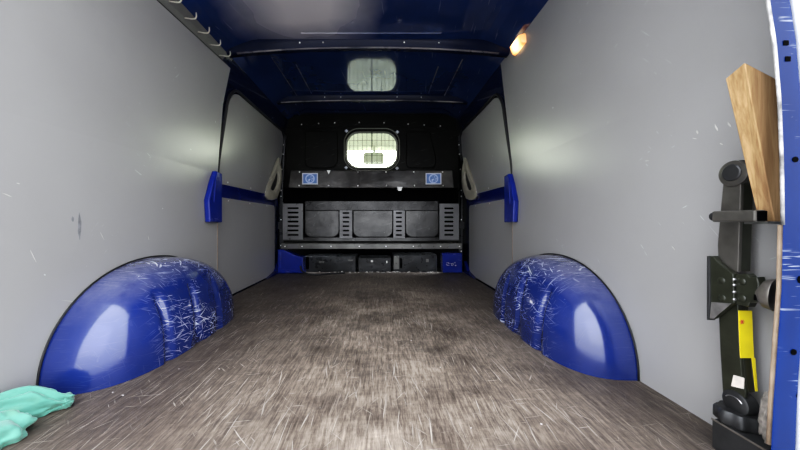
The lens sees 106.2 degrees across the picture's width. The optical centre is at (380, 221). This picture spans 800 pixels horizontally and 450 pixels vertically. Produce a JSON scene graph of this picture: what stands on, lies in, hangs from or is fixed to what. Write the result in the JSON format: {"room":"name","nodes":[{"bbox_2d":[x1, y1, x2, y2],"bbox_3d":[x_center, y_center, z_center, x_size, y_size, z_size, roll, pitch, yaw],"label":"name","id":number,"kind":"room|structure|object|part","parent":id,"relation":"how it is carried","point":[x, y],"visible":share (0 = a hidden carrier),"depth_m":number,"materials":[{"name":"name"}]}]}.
{"room":"vehicle interior","nodes":[
{"label":"vehicle interior","id":0,"kind":"room"},
{"bbox_2d":[0,0,229,392],"bbox_3d":[-0.898,-0.192,1.059,0.163,1.287,1.138,0,0,0],"label":"wall","id":1,"kind":"structure","parent":0,"point":[111,110],"depth_m":0.87,"materials":[{"name":"grey paint"}]},
{"bbox_2d":[157,0,232,66],"bbox_3d":[-0.891,-0.829,1.057,0.177,0.105,1.135,0,0,0],"label":"trim","id":2,"kind":"structure","parent":1,"relation":"attached to","point":[179,11],"depth_m":1.29,"materials":[{"name":"metal"}]},
{"bbox_2d":[204,171,221,221],"bbox_3d":[-0.834,-0.127,1.495,0.032,0.257,0.120,0,0,0],"label":"lock cover","id":3,"kind":"object","parent":1,"relation":"attached to","point":[213,196],"visible":1,"depth_m":1.48,"materials":[{"name":"blue paint"}]},
{"bbox_2d":[218,85,284,295],"bbox_3d":[-0.890,-0.158,2.094,0.181,1.220,1.063,0,0,0],"label":"door","id":4,"kind":"structure","parent":1,"relation":"in","point":[251,146],"depth_m":1.94,"materials":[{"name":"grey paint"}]},
{"bbox_3d":[-0.862,0.379,2.395,0.022,0.098,0.270,0,0,0],"label":"sill corner","id":5,"kind":"part","parent":4,"relation":"part of","materials":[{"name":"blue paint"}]},
{"bbox_3d":[-0.843,-0.344,2.343,0.028,0.344,0.189,0,0,21],"label":"pull handle","id":6,"kind":"part","parent":4,"relation":"part of","materials":[{"name":"beige fabric"}]},
{"bbox_2d":[223,57,287,134],"bbox_3d":[-0.893,-0.815,2.091,0.174,0.139,1.058,0,0,0],"label":"trim","id":7,"kind":"structure","parent":1,"relation":"attached to","point":[237,79],"depth_m":1.91,"materials":[{"name":"blue paint"}]},
{"bbox_2d":[1,272,715,449],"bbox_3d":[-0.075,0.441,1.535,1.570,0.022,2.100,0,0,0],"label":"floor","id":8,"kind":"structure","parent":0,"point":[361,360],"depth_m":0.76,"materials":[{"name":"brown wood"}]},
{"bbox_2d":[0,385,74,449],"bbox_3d":[-0.773,0.397,0.618,0.146,0.062,0.200,0,0,0],"label":"rag","id":9,"kind":"object","parent":8,"relation":"on","point":[20,407],"visible":1,"depth_m":0.65,"materials":[{"name":"fabric"}]},
{"bbox_2d":[36,255,233,394],"bbox_3d":[-0.752,0.278,1.105,0.215,0.304,0.740,0,0,0],"label":"wheel arch","id":10,"kind":"object","parent":8,"relation":"on","point":[136,317],"visible":1,"depth_m":0.87,"materials":[{"name":"blue paint"}]},
{"bbox_2d":[278,249,305,273],"bbox_3d":[-0.745,0.327,2.511,0.214,0.200,0.098,0,0,0],"label":"bracket","id":11,"kind":"object","parent":8,"relation":"on","point":[289,261],"visible":0.99,"depth_m":2.47,"materials":[{"name":"blue paint"}]},
{"bbox_2d":[300,266,344,274],"bbox_3d":[-0.479,0.393,2.448,0.371,0.073,0.071,0,0,-7],"label":"cable","id":12,"kind":"object","parent":8,"relation":"on","point":[300,266],"visible":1,"depth_m":2.44,"materials":[{"name":"rubber"}]},
{"bbox_2d":[329,271,438,272],"bbox_3d":[-0.019,0.426,2.561,1.027,0.007,0.053,0,0,0],"label":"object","id":13,"kind":"object","parent":8,"relation":"on","point":[341,271],"visible":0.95,"depth_m":2.55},
{"bbox_2d":[441,252,461,272],"bbox_3d":[0.588,0.338,2.513,0.163,0.165,0.094,0,0,0],"label":"bracket","id":14,"kind":"object","parent":8,"relation":"on","point":[451,262],"visible":1,"depth_m":2.47,"materials":[{"name":"blue paint"}]},
{"bbox_2d":[493,253,639,380],"bbox_3d":[0.613,0.278,1.178,0.195,0.304,0.740,0,0,0],"label":"wheel arch","id":15,"kind":"object","parent":8,"relation":"on","point":[557,305],"visible":1,"depth_m":0.93,"materials":[{"name":"blue paint"}]},
{"bbox_2d":[707,160,775,449],"bbox_3d":[0.664,0.158,0.540,0.067,0.544,0.103,0,0,0],"label":"jack","id":16,"kind":"object","parent":8,"relation":"on","point":[730,294],"visible":0.91,"depth_m":0.55,"materials":[{"name":"grey paint"}]},
{"bbox_3d":[0.658,0.006,0.565,0.006,0.181,0.038,0,0,0],"label":"arm","id":17,"kind":"part","parent":16,"relation":"part of","materials":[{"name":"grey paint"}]},
{"bbox_3d":[0.658,0.245,0.561,0.006,0.204,0.045,0,0,0],"label":"arm","id":18,"kind":"part","parent":16,"relation":"part of","materials":[{"name":"black metal"}]},
{"bbox_3d":[0.651,0.120,0.528,0.014,0.059,0.035,0,0,0],"label":"plate","id":19,"kind":"part","parent":16,"relation":"part of","materials":[{"name":"black metal"}]},
{"bbox_2d":[758,391,767,442],"bbox_3d":[0.653,0.331,0.505,0.021,0.092,0.024,0,0,-42],"label":"rag","id":20,"kind":"object","parent":16,"relation":"on","point":[762,419],"visible":0.34,"depth_m":0.51,"materials":[{"name":"white fabric"}]},
{"bbox_2d":[755,279,775,310],"bbox_3d":[0.660,0.123,0.516,0.054,0.054,0.025,0,0,-21],"label":"socket","id":21,"kind":"object","parent":16,"relation":"attached to","point":[765,290],"depth_m":0.51,"materials":[{"name":"metal"}]},
{"bbox_2d":[179,0,547,119],"bbox_3d":[-0.075,-0.942,1.555,1.810,0.117,2.130,0,0,0],"label":"ceiling","id":22,"kind":"structure","parent":0,"point":[232,22],"depth_m":1.53,"materials":[{"name":"blue paint"}]},
{"bbox_2d":[226,39,509,57],"bbox_3d":[-0.068,-0.910,1.579,1.469,0.076,0.061,0,0,0],"label":"bow","id":23,"kind":"object","parent":22,"relation":"attached to","point":[258,46],"visible":1,"depth_m":1.56,"materials":[{"name":"blue paint"}]},
{"bbox_2d":[276,95,467,104],"bbox_3d":[-0.068,-0.920,2.267,1.469,0.055,0.066,0,0,0],"label":"bow","id":24,"kind":"object","parent":22,"relation":"attached to","point":[296,99],"visible":1,"depth_m":2.24,"materials":[{"name":"blue paint"}]},
{"bbox_2d":[348,134,395,150],"bbox_3d":[-0.070,-0.865,3.070,1.660,0.070,0.860,0,0,0],"label":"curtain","id":25,"kind":"object","parent":22,"relation":"attached to","point":[352,145],"visible":0.03,"depth_m":3.17,"materials":[{"name":"fabric"}]},
{"bbox_2d":[363,147,383,164],"bbox_3d":[-0.080,-0.732,3.307,0.230,0.204,0.054,0,0,0],"label":"mirror","id":26,"kind":"object","parent":25,"relation":"hanging from","point":[376,160],"visible":0.88,"depth_m":3.28,"materials":[{"name":"glass"}]},
{"bbox_2d":[278,113,465,271],"bbox_3d":[-0.075,-0.280,2.583,1.810,1.420,0.075,0,0,0],"label":"wall","id":27,"kind":"structure","parent":0,"point":[312,141],"depth_m":2.59,"materials":[{"name":"metal"}]},
{"bbox_2d":[283,201,458,240],"bbox_3d":[-0.082,-0.011,2.544,1.491,0.342,0.042,0,0,0],"label":"panel","id":28,"kind":"object","parent":27,"relation":"attached to","point":[309,220],"visible":1,"depth_m":2.53,"materials":[{"name":"grey metal"}]},
{"bbox_2d":[289,170,453,190],"bbox_3d":[-0.079,-0.336,2.508,1.340,0.170,0.172,0,0,0],"label":"steel beam","id":29,"kind":"structure","parent":27,"relation":"attached to","point":[299,180],"depth_m":2.44,"materials":[{"name":"metal"}]},
{"bbox_2d":[303,174,316,182],"bbox_3d":[-0.575,-0.351,2.430,0.110,0.074,0.001,0,0,0],"label":"print","id":30,"kind":"object","parent":29,"relation":"attached to","point":[307,178],"depth_m":2.43},
{"bbox_2d":[427,174,439,182],"bbox_3d":[0.425,-0.351,2.430,0.110,0.074,0.001,0,0,0],"label":"print","id":31,"kind":"object","parent":29,"relation":"attached to","point":[431,178],"depth_m":2.43},
{"bbox_2d":[281,243,461,248],"bbox_3d":[-0.079,0.200,2.527,1.511,0.047,0.056,0,0,0],"label":"rail","id":32,"kind":"object","parent":27,"relation":"attached to","point":[283,245],"visible":1,"depth_m":2.50,"materials":[{"name":"grey metal"}]},
{"bbox_2d":[345,132,397,168],"bbox_3d":[-0.080,-0.621,2.601,0.453,0.322,0.018,0,0,0],"label":"window","id":33,"kind":"structure","parent":27,"relation":"in","point":[357,132],"depth_m":2.59,"materials":[{"name":"clear glass"}]},
{"bbox_2d":[344,128,399,170],"bbox_3d":[-0.079,-0.624,2.574,0.483,0.368,0.018,0,0,0],"label":"guard","id":34,"kind":"object","parent":27,"relation":"attached to","point":[346,130],"visible":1,"depth_m":2.58,"materials":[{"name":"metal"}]},
{"bbox_2d":[463,244,465,271],"bbox_3d":[0.754,0.320,2.592,0.152,0.260,0.014,0,0,0],"label":"trim","id":35,"kind":"structure","parent":27,"relation":"attached to","point":[464,245],"depth_m":2.58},
{"bbox_2d":[501,0,779,424],"bbox_3d":[0.749,-0.216,1.083,0.162,1.337,1.185,0,0,0],"label":"wall","id":36,"kind":"structure","parent":0,"point":[622,127],"depth_m":0.79,"materials":[{"name":"grey paint"}]},
{"bbox_2d":[458,64,502,131],"bbox_3d":[0.750,-0.816,2.111,0.160,0.142,1.018,0,0,0],"label":"trim","id":37,"kind":"structure","parent":36,"relation":"attached to","point":[494,85],"depth_m":1.97,"materials":[{"name":"blue paint"}]},
{"bbox_2d":[459,89,511,290],"bbox_3d":[0.740,-0.158,2.114,0.181,1.219,1.023,0,0,0],"label":"door","id":38,"kind":"structure","parent":36,"relation":"in","point":[486,152],"depth_m":2.00,"materials":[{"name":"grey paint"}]},
{"bbox_3d":[0.693,-0.344,2.343,0.028,0.344,0.189,0,0,-21],"label":"pull handle","id":39,"kind":"part","parent":38,"relation":"part of","materials":[{"name":"beige fabric"}]},
{"bbox_3d":[0.712,0.379,2.395,0.022,0.098,0.270,0,0,0],"label":"sill corner","id":40,"kind":"part","parent":38,"relation":"part of","materials":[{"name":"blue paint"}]},
{"bbox_2d":[504,174,518,221],"bbox_3d":[0.684,-0.127,1.580,0.032,0.257,0.120,0,0,0],"label":"lock cover","id":41,"kind":"object","parent":36,"relation":"attached to","point":[511,201],"visible":1,"depth_m":1.56,"materials":[{"name":"blue paint"}]},
{"bbox_2d":[510,33,525,55],"bbox_3d":[0.662,-0.854,1.445,0.044,0.048,0.120,0,0,0],"label":"lamp","id":42,"kind":"object","parent":36,"relation":"attached to","point":[520,41],"visible":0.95,"depth_m":1.42,"materials":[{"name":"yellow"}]},
{"bbox_2d":[765,0,799,449],"bbox_3d":[0.650,-0.222,0.479,0.359,1.312,0.042,0,0,0],"label":"pillar","id":43,"kind":"structure","parent":36,"relation":"attached to","point":[785,351],"depth_m":0.46,"materials":[{"name":"blue metal"}]},
{"bbox_2d":[709,210,779,223],"bbox_3d":[0.655,-0.008,0.525,0.087,0.024,0.074,0,0,0],"label":"bracket","id":44,"kind":"object","parent":43,"relation":"attached to","point":[746,216],"visible":0.98,"depth_m":0.51,"materials":[{"name":"grey metal"}]},
{"bbox_2d":[726,63,779,221],"bbox_3d":[0.650,-0.133,0.509,0.091,0.264,0.031,0,0,5],"label":"timber offcut","id":45,"kind":"object","parent":44,"relation":"on","point":[752,92],"visible":0.62,"depth_m":0.50,"materials":[{"name":"brown wood"}]},
{"bbox_2d":[790,0,799,449],"bbox_3d":[0.588,-0.212,0.440,0.100,1.255,0.012,0,0,0],"label":"strip","id":46,"kind":"object","parent":43,"relation":"attached to","point":[795,4],"visible":1,"depth_m":0.44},
{"bbox_3d":[-0.075,0.507,2.085,1.810,0.107,3.230,0,0,0],"label":"trim","id":47,"kind":"structure","parent":0,"visible":0},
{"bbox_2d":[305,254,357,271],"bbox_3d":[-0.447,0.377,2.736,0.456,0.150,0.228,0,0,0],"label":"box","id":48,"kind":"object","parent":47,"relation":"on","point":[314,262],"visible":0.84,"depth_m":2.63,"materials":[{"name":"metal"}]},
{"bbox_2d":[288,249,458,267],"bbox_3d":[-0.075,0.125,2.975,1.810,0.650,0.050,0,0,0],"label":"trim","id":49,"kind":"structure","parent":47,"relation":"on","point":[304,252],"depth_m":2.95,"materials":[{"name":"black metal"}]},
{"bbox_2d":[358,255,390,271],"bbox_3d":[-0.056,0.382,2.706,0.286,0.140,0.228,0,0,0],"label":"box","id":50,"kind":"object","parent":47,"relation":"on","point":[380,263],"visible":0.92,"depth_m":2.60,"materials":[{"name":"metal"}]},
{"bbox_2d":[392,253,436,271],"bbox_3d":[0.299,0.371,2.746,0.387,0.162,0.228,0,0,0],"label":"box","id":51,"kind":"object","parent":47,"relation":"on","point":[401,262],"visible":0.95,"depth_m":2.64,"materials":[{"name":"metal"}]}
]}

